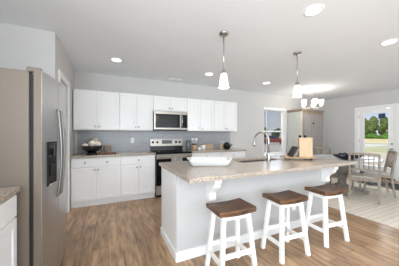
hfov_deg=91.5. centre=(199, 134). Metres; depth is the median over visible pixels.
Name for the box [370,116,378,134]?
tree
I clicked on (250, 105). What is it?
wall
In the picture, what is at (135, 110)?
upper cabinet
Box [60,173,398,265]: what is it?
floor
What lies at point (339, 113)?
wall
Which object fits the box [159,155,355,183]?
island countertop
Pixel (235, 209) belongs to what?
bar stool
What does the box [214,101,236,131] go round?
upper cabinet
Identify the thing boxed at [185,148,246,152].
countertop
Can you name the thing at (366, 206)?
area rug
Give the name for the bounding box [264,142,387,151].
driveway
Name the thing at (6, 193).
countertop
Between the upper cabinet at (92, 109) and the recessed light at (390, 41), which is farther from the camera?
the upper cabinet at (92, 109)
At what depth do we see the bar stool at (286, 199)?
2.07 m
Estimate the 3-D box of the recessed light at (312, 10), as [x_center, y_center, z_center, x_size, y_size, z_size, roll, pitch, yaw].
[1.171,-1.274,1.997,0.196,0.009,0.196,0,0,-25]
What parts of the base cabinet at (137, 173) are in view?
door, drawer, door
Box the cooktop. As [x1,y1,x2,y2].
[152,150,191,153]
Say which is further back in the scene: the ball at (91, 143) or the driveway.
the driveway
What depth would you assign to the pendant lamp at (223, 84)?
2.42 m
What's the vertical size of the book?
0.155 m
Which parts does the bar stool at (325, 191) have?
leg, seat, leg, leg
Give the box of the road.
[365,143,387,146]
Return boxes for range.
[150,139,191,197]
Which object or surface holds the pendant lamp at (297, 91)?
hanging from the ceiling
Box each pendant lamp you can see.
[219,31,228,88]
[293,51,301,96]
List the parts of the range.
storage drawer, oven door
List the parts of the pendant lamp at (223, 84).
rod, lamp shade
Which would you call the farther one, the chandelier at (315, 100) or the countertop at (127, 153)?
the chandelier at (315, 100)
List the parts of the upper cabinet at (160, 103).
door, door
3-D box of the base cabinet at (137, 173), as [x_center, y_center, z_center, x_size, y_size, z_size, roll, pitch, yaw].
[-1.316,0.844,4.064,0.657,0.875,0.657,0,0,-25]
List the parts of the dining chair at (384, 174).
seat, post, post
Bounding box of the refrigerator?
[0,66,65,265]
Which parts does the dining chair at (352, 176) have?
post, rail, seat, rail, rail, post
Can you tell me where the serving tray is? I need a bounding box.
[281,156,315,159]
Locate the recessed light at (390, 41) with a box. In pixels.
[379,38,398,45]
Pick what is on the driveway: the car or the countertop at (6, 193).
the car
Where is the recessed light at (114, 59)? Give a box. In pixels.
[110,57,122,61]
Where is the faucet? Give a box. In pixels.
[253,132,270,161]
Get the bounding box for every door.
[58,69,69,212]
[355,103,398,180]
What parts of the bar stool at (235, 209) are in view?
leg, leg, seat, leg, leg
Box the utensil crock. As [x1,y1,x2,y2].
[192,143,196,149]
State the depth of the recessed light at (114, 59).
3.29 m
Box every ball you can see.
[88,140,95,145]
[91,138,99,152]
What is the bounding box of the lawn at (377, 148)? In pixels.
[365,146,387,152]
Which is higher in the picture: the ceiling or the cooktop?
the ceiling
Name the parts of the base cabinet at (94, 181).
door, drawer, door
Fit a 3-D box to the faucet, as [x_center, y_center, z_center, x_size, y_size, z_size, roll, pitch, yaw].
[0.863,0.161,2.738,0.268,0.412,0.102,0,0,45]
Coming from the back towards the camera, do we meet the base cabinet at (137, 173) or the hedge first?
the hedge
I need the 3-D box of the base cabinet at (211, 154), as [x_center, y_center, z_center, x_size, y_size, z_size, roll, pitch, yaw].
[0.036,0.844,4.700,0.736,0.875,0.657,0,0,-25]
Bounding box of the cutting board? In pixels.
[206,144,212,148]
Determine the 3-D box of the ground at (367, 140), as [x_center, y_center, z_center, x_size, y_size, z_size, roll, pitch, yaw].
[24.001,1.756,66.513,220.000,0.250,220.000,0,0,-25]
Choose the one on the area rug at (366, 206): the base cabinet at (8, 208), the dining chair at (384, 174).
the dining chair at (384, 174)
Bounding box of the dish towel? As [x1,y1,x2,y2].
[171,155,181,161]
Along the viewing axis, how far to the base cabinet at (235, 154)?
4.76 m
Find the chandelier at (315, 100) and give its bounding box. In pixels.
[301,89,323,108]
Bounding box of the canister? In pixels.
[103,145,110,153]
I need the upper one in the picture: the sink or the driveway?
the driveway
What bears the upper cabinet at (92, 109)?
attached to the wall at (250, 105)
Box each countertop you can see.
[0,186,19,203]
[70,151,155,158]
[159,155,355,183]
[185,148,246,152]
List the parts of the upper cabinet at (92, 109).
door, door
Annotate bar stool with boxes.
[205,198,256,265]
[261,190,310,263]
[305,184,349,247]
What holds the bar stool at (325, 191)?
on the floor
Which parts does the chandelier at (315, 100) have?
lamp shade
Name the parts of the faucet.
spout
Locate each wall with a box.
[0,22,42,73]
[43,30,74,212]
[75,71,323,156]
[324,89,398,171]
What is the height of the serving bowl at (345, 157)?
0.105 m
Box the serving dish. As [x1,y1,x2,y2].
[187,157,231,165]
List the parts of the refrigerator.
freezer door, control panel, handle, fresh food door, handle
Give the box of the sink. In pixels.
[238,160,271,162]
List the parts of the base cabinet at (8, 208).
drawer, door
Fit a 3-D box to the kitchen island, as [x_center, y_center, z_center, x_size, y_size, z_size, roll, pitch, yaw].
[0.758,0.844,2.649,2.403,0.875,0.830,0,0,-25]
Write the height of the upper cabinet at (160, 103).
0.332 m
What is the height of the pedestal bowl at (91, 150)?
0.166 m
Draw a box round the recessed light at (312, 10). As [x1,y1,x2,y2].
[303,4,324,16]
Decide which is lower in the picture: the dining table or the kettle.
the dining table
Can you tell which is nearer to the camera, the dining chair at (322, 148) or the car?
the dining chair at (322, 148)
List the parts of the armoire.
panel, cornice, door, door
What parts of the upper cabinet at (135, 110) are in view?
door, door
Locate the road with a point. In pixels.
(365, 143)
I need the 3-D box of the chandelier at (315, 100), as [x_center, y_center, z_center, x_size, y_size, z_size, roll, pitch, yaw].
[3.148,-0.999,5.500,0.571,0.560,0.554,0,0,-25]
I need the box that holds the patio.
[365,152,386,166]
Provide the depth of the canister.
3.83 m
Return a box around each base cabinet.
[0,195,16,265]
[71,156,119,207]
[120,155,154,201]
[192,152,219,156]
[220,151,244,157]
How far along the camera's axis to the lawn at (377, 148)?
21.49 m
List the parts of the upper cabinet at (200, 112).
door, door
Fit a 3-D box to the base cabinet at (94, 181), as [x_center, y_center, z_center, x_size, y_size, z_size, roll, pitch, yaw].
[-1.973,0.844,3.756,0.790,0.875,0.657,0,0,-25]
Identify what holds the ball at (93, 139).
on the countertop at (127, 153)
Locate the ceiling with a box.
[0,0,398,99]
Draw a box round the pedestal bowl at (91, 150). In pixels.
[81,145,102,154]
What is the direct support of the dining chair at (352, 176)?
on the area rug at (366, 206)
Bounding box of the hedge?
[365,133,387,138]
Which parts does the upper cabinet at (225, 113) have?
door, door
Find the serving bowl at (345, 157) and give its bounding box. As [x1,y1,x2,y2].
[332,154,362,159]
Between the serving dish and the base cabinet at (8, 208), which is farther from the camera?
the serving dish
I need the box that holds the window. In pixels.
[264,107,286,155]
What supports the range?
on the floor
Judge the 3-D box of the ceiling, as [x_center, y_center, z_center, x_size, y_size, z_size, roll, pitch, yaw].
[2.431,-1.339,1.733,8.975,0.120,8.370,0,0,-25]
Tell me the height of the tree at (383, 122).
10.560 m
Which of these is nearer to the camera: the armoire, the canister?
the canister
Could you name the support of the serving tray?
on the island countertop at (184, 170)
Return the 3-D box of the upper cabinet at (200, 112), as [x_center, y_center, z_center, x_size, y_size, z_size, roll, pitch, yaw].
[-0.033,-0.472,4.822,0.718,0.762,0.374,0,0,-25]
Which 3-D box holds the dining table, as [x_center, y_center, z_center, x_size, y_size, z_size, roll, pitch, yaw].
[3.231,0.892,4.412,1.400,0.757,1.400,0,0,-25]
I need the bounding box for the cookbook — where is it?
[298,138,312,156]
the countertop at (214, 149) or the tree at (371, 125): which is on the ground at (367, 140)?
the tree at (371, 125)
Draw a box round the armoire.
[287,109,323,154]
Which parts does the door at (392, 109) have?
glass frame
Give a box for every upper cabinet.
[73,89,118,130]
[119,93,152,130]
[153,96,186,111]
[187,98,213,130]
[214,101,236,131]
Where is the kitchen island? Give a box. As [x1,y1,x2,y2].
[160,159,337,262]
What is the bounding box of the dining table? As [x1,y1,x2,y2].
[313,154,383,195]
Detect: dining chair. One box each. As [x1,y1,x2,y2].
[314,147,346,183]
[348,153,380,204]
[359,151,397,197]
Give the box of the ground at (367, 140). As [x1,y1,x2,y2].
[264,136,387,152]
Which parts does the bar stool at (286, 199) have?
leg, leg, seat, leg, leg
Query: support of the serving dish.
on the island countertop at (184, 170)
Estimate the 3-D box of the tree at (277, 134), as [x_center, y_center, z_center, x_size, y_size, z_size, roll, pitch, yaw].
[39.354,-0.686,99.856,5.326,6.021,4.942,0,0,-25]
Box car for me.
[264,136,280,143]
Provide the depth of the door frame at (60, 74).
3.19 m
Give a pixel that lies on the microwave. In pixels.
(162, 120)
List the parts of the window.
sash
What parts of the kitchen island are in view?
panel, baseboard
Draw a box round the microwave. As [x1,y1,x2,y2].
[153,111,187,130]
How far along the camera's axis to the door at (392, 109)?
5.69 m
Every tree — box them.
[271,128,280,136]
[365,119,375,134]
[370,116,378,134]
[377,116,387,134]
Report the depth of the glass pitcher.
4.71 m
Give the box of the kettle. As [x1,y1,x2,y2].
[223,138,231,148]
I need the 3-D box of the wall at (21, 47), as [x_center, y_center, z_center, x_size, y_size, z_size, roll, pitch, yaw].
[-2.245,0.001,2.287,0.680,2.560,0.120,0,0,-25]
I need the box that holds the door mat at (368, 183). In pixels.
[358,181,398,189]
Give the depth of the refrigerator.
1.44 m
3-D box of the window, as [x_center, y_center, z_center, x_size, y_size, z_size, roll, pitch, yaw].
[2.375,-0.089,6.234,1.000,1.540,0.185,0,0,-25]
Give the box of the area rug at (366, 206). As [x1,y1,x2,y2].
[325,178,398,228]
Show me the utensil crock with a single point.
(194, 145)
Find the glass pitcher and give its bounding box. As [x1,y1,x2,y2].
[186,141,191,149]
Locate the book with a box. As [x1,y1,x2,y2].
[287,146,297,156]
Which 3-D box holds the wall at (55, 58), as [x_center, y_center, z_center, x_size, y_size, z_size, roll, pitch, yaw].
[-2.199,0.001,3.130,0.120,2.560,1.605,0,0,-25]

